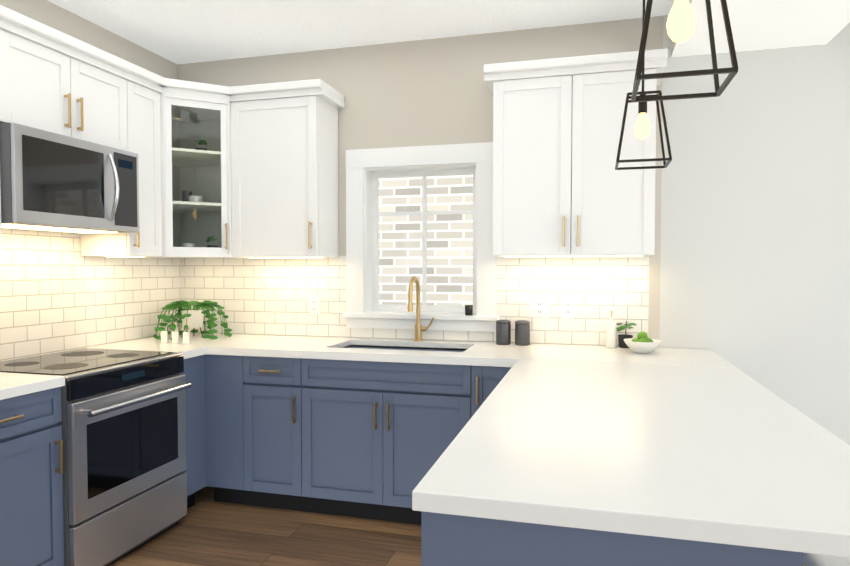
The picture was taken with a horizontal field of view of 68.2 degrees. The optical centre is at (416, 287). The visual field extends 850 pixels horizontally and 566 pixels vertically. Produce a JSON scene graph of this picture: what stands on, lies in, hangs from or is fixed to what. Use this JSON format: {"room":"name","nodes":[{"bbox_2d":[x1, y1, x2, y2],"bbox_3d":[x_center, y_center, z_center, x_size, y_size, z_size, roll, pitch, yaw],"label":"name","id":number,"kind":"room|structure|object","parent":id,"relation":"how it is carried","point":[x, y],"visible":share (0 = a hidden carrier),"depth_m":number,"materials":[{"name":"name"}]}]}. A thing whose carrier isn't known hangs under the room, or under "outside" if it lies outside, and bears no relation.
{"room":"kitchen","nodes":[
{"label":"kitchen","id":0,"kind":"room"},
{"bbox_2d":[0,0,177,79],"bbox_3d":[-2.614,-0.052,1.162,0.200,2.740,6.620,1,2,16],"label":"wall","id":1,"kind":"structure","parent":0,"point":[56,17],"depth_m":3.54,"materials":[{"name":"beige paint"}]},
{"bbox_2d":[0,17,3,251],"bbox_3d":[-1.981,-0.631,2.418,0.321,0.975,0.552,1,2,16],"label":"upper cabinet","id":2,"kind":"object","parent":1,"relation":"attached to","point":[1,18],"depth_m":2.64,"materials":[{"name":"white wood"}]},
{"bbox_2d":[4,17,127,150],"bbox_3d":[-1.805,-0.926,3.039,0.321,0.425,0.758,1,2,16],"label":"upper cabinet","id":3,"kind":"object","parent":1,"relation":"attached to","point":[51,85],"depth_m":2.94,"materials":[{"name":"white wood"}]},
{"bbox_2d":[0,123,138,232],"bbox_3d":[-1.741,-0.494,3.034,0.448,0.422,0.754,1,2,16],"label":"microwave","id":4,"kind":"object","parent":3,"relation":"attached to","point":[52,181],"visible":1,"depth_m":2.89,"materials":[{"name":"grey metal"}]},
{"bbox_2d":[0,228,179,361],"bbox_3d":[-1.929,0.040,3.249,0.004,0.700,2.220,1,2,16],"label":"tile backsplash","id":5,"kind":"structure","parent":1,"relation":"attached to","point":[59,292],"depth_m":3.41,"materials":[{"name":"white tile"}]},
{"bbox_2d":[80,69,179,257],"bbox_3d":[-1.640,-0.668,3.564,0.362,0.975,0.324,1,2,16],"label":"upper cabinet","id":6,"kind":"object","parent":1,"relation":"attached to","point":[147,97],"depth_m":3.52,"materials":[{"name":"white wood"}]},
{"bbox_2d":[168,85,227,248],"bbox_3d":[-1.309,-0.683,3.735,0.288,0.881,0.287,1,2,16],"label":"upper cabinet","id":7,"kind":"object","parent":0,"relation":"attached to","point":[198,117],"depth_m":4.04,"materials":[{"name":"white wood"}]},
{"bbox_2d":[47,0,674,63],"bbox_3d":[0.823,-1.454,0.264,9.800,0.120,6.820,1,2,16],"label":"ceiling","id":8,"kind":"structure","parent":0,"point":[184,31],"depth_m":3.52,"materials":[{"name":"white paint"}]},
{"bbox_2d":[615,0,671,169],"bbox_3d":[0.893,-0.975,2.472,0.199,0.979,0.199,1,2,16],"label":"pendant light","id":9,"kind":"object","parent":8,"relation":"hanging from","point":[642,128],"visible":0.88,"depth_m":2.46,"materials":[{"name":"black metal"}]},
{"bbox_2d":[631,0,738,101],"bbox_3d":[0.595,-0.941,1.403,0.199,0.979,0.199,1,2,16],"label":"pendant light","id":10,"kind":"object","parent":8,"relation":"hanging from","point":[681,23],"visible":1,"depth_m":1.39,"materials":[{"name":"black metal"}]},
{"bbox_2d":[671,0,849,56],"bbox_3d":[0.868,-1.275,0.153,0.750,0.232,6.620,1,2,16],"label":"ceiling","id":11,"kind":"structure","parent":8,"relation":"attached to","point":[764,24],"depth_m":2.98,"materials":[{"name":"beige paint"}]},
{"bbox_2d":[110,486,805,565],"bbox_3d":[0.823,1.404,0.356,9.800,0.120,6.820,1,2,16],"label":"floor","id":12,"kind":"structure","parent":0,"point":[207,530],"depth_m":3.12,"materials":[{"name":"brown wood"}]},
{"bbox_2d":[0,388,63,565],"bbox_3d":[-1.836,0.843,2.424,0.622,0.870,0.542,1,2,16],"label":"base cabinet","id":13,"kind":"object","parent":12,"relation":"on","point":[31,442],"depth_m":2.46,"materials":[{"name":"blue wood"}]},
{"bbox_2d":[0,372,64,399],"bbox_3d":[-1.827,0.388,2.407,0.642,0.040,0.542,1,2,16],"label":"countertop","id":14,"kind":"structure","parent":13,"relation":"on","point":[12,385],"depth_m":2.46,"materials":[{"name":"white stone"}]},
{"bbox_2d":[0,348,191,565],"bbox_3d":[-1.607,0.802,3.038,0.726,0.912,0.754,1,2,16],"label":"range","id":15,"kind":"object","parent":12,"relation":"on","point":[123,422],"visible":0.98,"depth_m":2.88,"materials":[{"name":"grey metal"}]},
{"bbox_2d":[181,356,207,508],"bbox_3d":[-1.528,0.807,3.532,0.622,0.870,0.227,1,2,16],"label":"base cabinet","id":16,"kind":"object","parent":12,"relation":"on","point":[196,418],"depth_m":3.48,"materials":[{"name":"blue wood"}]},
{"bbox_2d":[204,356,251,504],"bbox_3d":[-0.968,0.797,3.827,0.297,0.870,0.642,1,2,16],"label":"base cabinet","id":17,"kind":"object","parent":12,"relation":"on","point":[227,379],"depth_m":3.52,"materials":[{"name":"blue wood"}]},
{"bbox_2d":[86,344,203,359],"bbox_3d":[-1.521,0.353,3.505,0.642,0.040,0.207,1,2,16],"label":"countertop","id":18,"kind":"structure","parent":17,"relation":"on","point":[188,353],"depth_m":3.46,"materials":[{"name":"white stone"}]},
{"bbox_2d":[252,356,311,511],"bbox_3d":[-0.681,0.800,3.747,0.411,0.870,0.642,1,2,16],"label":"base cabinet","id":19,"kind":"object","parent":12,"relation":"on","point":[281,389],"depth_m":3.44,"materials":[{"name":"blue wood"}]},
{"bbox_2d":[312,360,483,539],"bbox_3d":[-0.090,0.805,3.583,1.044,0.870,0.642,1,2,16],"label":"base cabinet","id":20,"kind":"object","parent":12,"relation":"on","point":[377,429],"depth_m":3.28,"materials":[{"name":"blue wood"}]},
{"bbox_2d":[116,333,735,367],"bbox_3d":[-0.099,0.351,3.560,3.352,0.040,0.662,1,2,16],"label":"countertop","id":21,"kind":"structure","parent":20,"relation":"on","point":[475,354],"depth_m":3.38,"materials":[{"name":"white stone"}]},
{"bbox_2d":[153,300,231,343],"bbox_3d":[-1.433,0.199,3.968,0.461,0.236,0.560,1,2,16],"label":"potted plant","id":22,"kind":"object","parent":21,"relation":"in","point":[187,316],"visible":1,"depth_m":3.95,"materials":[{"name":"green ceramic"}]},
{"bbox_2d":[344,344,463,351],"bbox_3d":[-0.084,0.460,3.595,0.804,0.204,0.394,1,2,16],"label":"sink","id":23,"kind":"object","parent":21,"relation":"in","point":[417,346],"depth_m":3.78,"materials":[{"name":"grey metal"}]},
{"bbox_2d":[408,276,433,339],"bbox_3d":[0.024,0.126,3.720,0.134,0.398,0.220,1,2,16],"label":"faucet","id":24,"kind":"object","parent":21,"relation":"on","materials":[{"name":"gold metal"}]},
{"bbox_2d":[496,320,510,344],"bbox_3d":[0.504,0.256,3.648,0.086,0.142,0.085,1,2,16],"label":"canister","id":25,"kind":"object","parent":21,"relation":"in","point":[503,332],"visible":0.98,"depth_m":3.61,"materials":[{"name":"grey metal"}]},
{"bbox_2d":[515,320,529,345],"bbox_3d":[0.610,0.257,3.619,0.086,0.142,0.085,1,2,16],"label":"canister","id":26,"kind":"object","parent":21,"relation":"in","point":[522,332],"visible":0.98,"depth_m":3.58,"materials":[{"name":"grey metal"}]},
{"bbox_2d":[606,311,616,347],"bbox_3d":[1.083,0.229,3.491,0.060,0.205,0.069,1,2,16],"label":"soap bottle","id":27,"kind":"object","parent":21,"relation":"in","point":[611,333],"visible":1,"depth_m":3.47,"materials":[{"name":"white ceramic"}]},
{"bbox_2d":[617,321,635,347],"bbox_3d":[1.158,0.257,3.475,0.108,0.150,0.113,1,2,16],"label":"plant","id":28,"kind":"object","parent":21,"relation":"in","point":[621,342],"visible":0.77,"depth_m":3.46,"materials":[{"name":"green plant"}]},
{"bbox_2d":[623,331,660,353],"bbox_3d":[1.181,0.282,3.284,0.190,0.112,0.188,1,2,16],"label":"fruit bowl","id":29,"kind":"object","parent":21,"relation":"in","point":[642,342],"visible":1,"depth_m":3.24,"materials":[{"name":"white ceramic"}]},
{"bbox_2d":[484,368,499,395],"bbox_3d":[0.452,0.810,3.432,0.311,0.870,0.642,1,2,16],"label":"base cabinet","id":30,"kind":"object","parent":12,"relation":"on","point":[488,372],"depth_m":3.12,"materials":[{"name":"blue wood"}]},
{"bbox_2d":[492,364,511,387],"bbox_3d":[0.742,0.830,2.805,0.726,0.870,0.451,1,2,16],"label":"base cabinet","id":31,"kind":"object","parent":12,"relation":"on","point":[495,379],"depth_m":3.10,"materials":[{"name":"blue wood"}]},
{"bbox_2d":[472,520,723,565],"bbox_3d":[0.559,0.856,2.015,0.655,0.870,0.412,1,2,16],"label":"base cabinet","id":32,"kind":"object","parent":12,"relation":"on","point":[492,544],"depth_m":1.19,"materials":[{"name":"blue wood"}]},
{"bbox_2d":[408,360,849,556],"bbox_3d":[0.709,0.400,2.022,0.971,0.040,1.870,1,2,16],"label":"countertop","id":33,"kind":"structure","parent":32,"relation":"on","point":[682,453],"depth_m":1.44,"materials":[{"name":"white stone"}]},
{"bbox_2d":[804,553,849,565],"bbox_3d":[1.118,0.903,1.452,0.458,0.816,0.453,1,2,16],"label":"bar stool","id":34,"kind":"object","parent":12,"relation":"on","point":[811,559],"visible":0.19,"depth_m":1.46,"materials":[{"name":"white"}]},
{"bbox_2d":[178,15,849,444],"bbox_3d":[2.317,-0.122,3.328,8.540,2.740,0.200,1,2,16],"label":"wall","id":35,"kind":"structure","parent":0,"point":[755,242],"depth_m":3.40,"materials":[{"name":"white paint"}]},
{"bbox_2d":[216,85,339,257],"bbox_3d":[-0.846,-0.678,3.891,0.622,0.975,0.363,1,2,16],"label":"upper cabinet","id":36,"kind":"object","parent":35,"relation":"attached to","point":[247,171],"depth_m":3.76,"materials":[{"name":"white wood"}]},
{"bbox_2d":[310,297,319,314],"bbox_3d":[-0.659,0.115,4.052,0.070,0.115,0.008,1,2,16],"label":"outlet","id":37,"kind":"object","parent":35,"relation":"attached to","point":[314,305],"visible":1,"depth_m":4.05,"materials":[{"name":"white plastic"}]},
{"bbox_2d":[180,256,648,345],"bbox_3d":[-0.166,0.019,3.918,3.040,0.700,0.004,1,2,16],"label":"tile backsplash","id":38,"kind":"structure","parent":35,"relation":"attached to","point":[258,296],"depth_m":3.88,"materials":[{"name":"white tile"}]},
{"bbox_2d":[342,142,498,331],"bbox_3d":[0.030,-0.306,3.905,0.990,1.120,0.185,1,2,16],"label":"kitchen window","id":39,"kind":"structure","parent":35,"relation":"in","point":[366,169],"depth_m":3.91,"materials":[{"name":"white wood"}]},
{"bbox_2d":[465,305,472,314],"bbox_3d":[0.312,0.133,3.759,0.050,0.060,0.050,1,2,16],"label":"cup","id":40,"kind":"object","parent":39,"relation":"attached to","point":[468,309],"visible":1,"depth_m":3.74,"materials":[{"name":"black ceramic"}]},
{"bbox_2d":[530,298,549,317],"bbox_3d":[0.718,0.117,3.668,0.115,0.115,0.008,1,2,16],"label":"outlet","id":41,"kind":"object","parent":35,"relation":"attached to","point":[539,307],"visible":1,"depth_m":3.67,"materials":[{"name":"white plastic"}]},
{"bbox_2d":[561,298,573,317],"bbox_3d":[0.872,0.118,3.626,0.070,0.115,0.008,1,2,16],"label":"outlet","id":42,"kind":"object","parent":35,"relation":"attached to","point":[567,308],"visible":1,"depth_m":3.62,"materials":[{"name":"white plastic"}]},
{"bbox_2d":[488,57,659,256],"bbox_3d":[0.854,-0.664,3.439,0.830,0.975,0.322,1,2,16],"label":"upper cabinet","id":43,"kind":"object","parent":35,"relation":"attached to","point":[558,190],"depth_m":3.28,"materials":[{"name":"white wood"}]},
{"label":"outside","id":44,"kind":"structure","parent":0,"visible":0},
{"bbox_2d":[379,175,472,305],"bbox_3d":[0.251,-0.393,4.585,4.000,3.200,0.030,1,2,16],"label":"brick wall","id":45,"kind":"structure","parent":44,"point":[439,259],"depth_m":4.62,"materials":[{"name":"white brick"}]}
]}

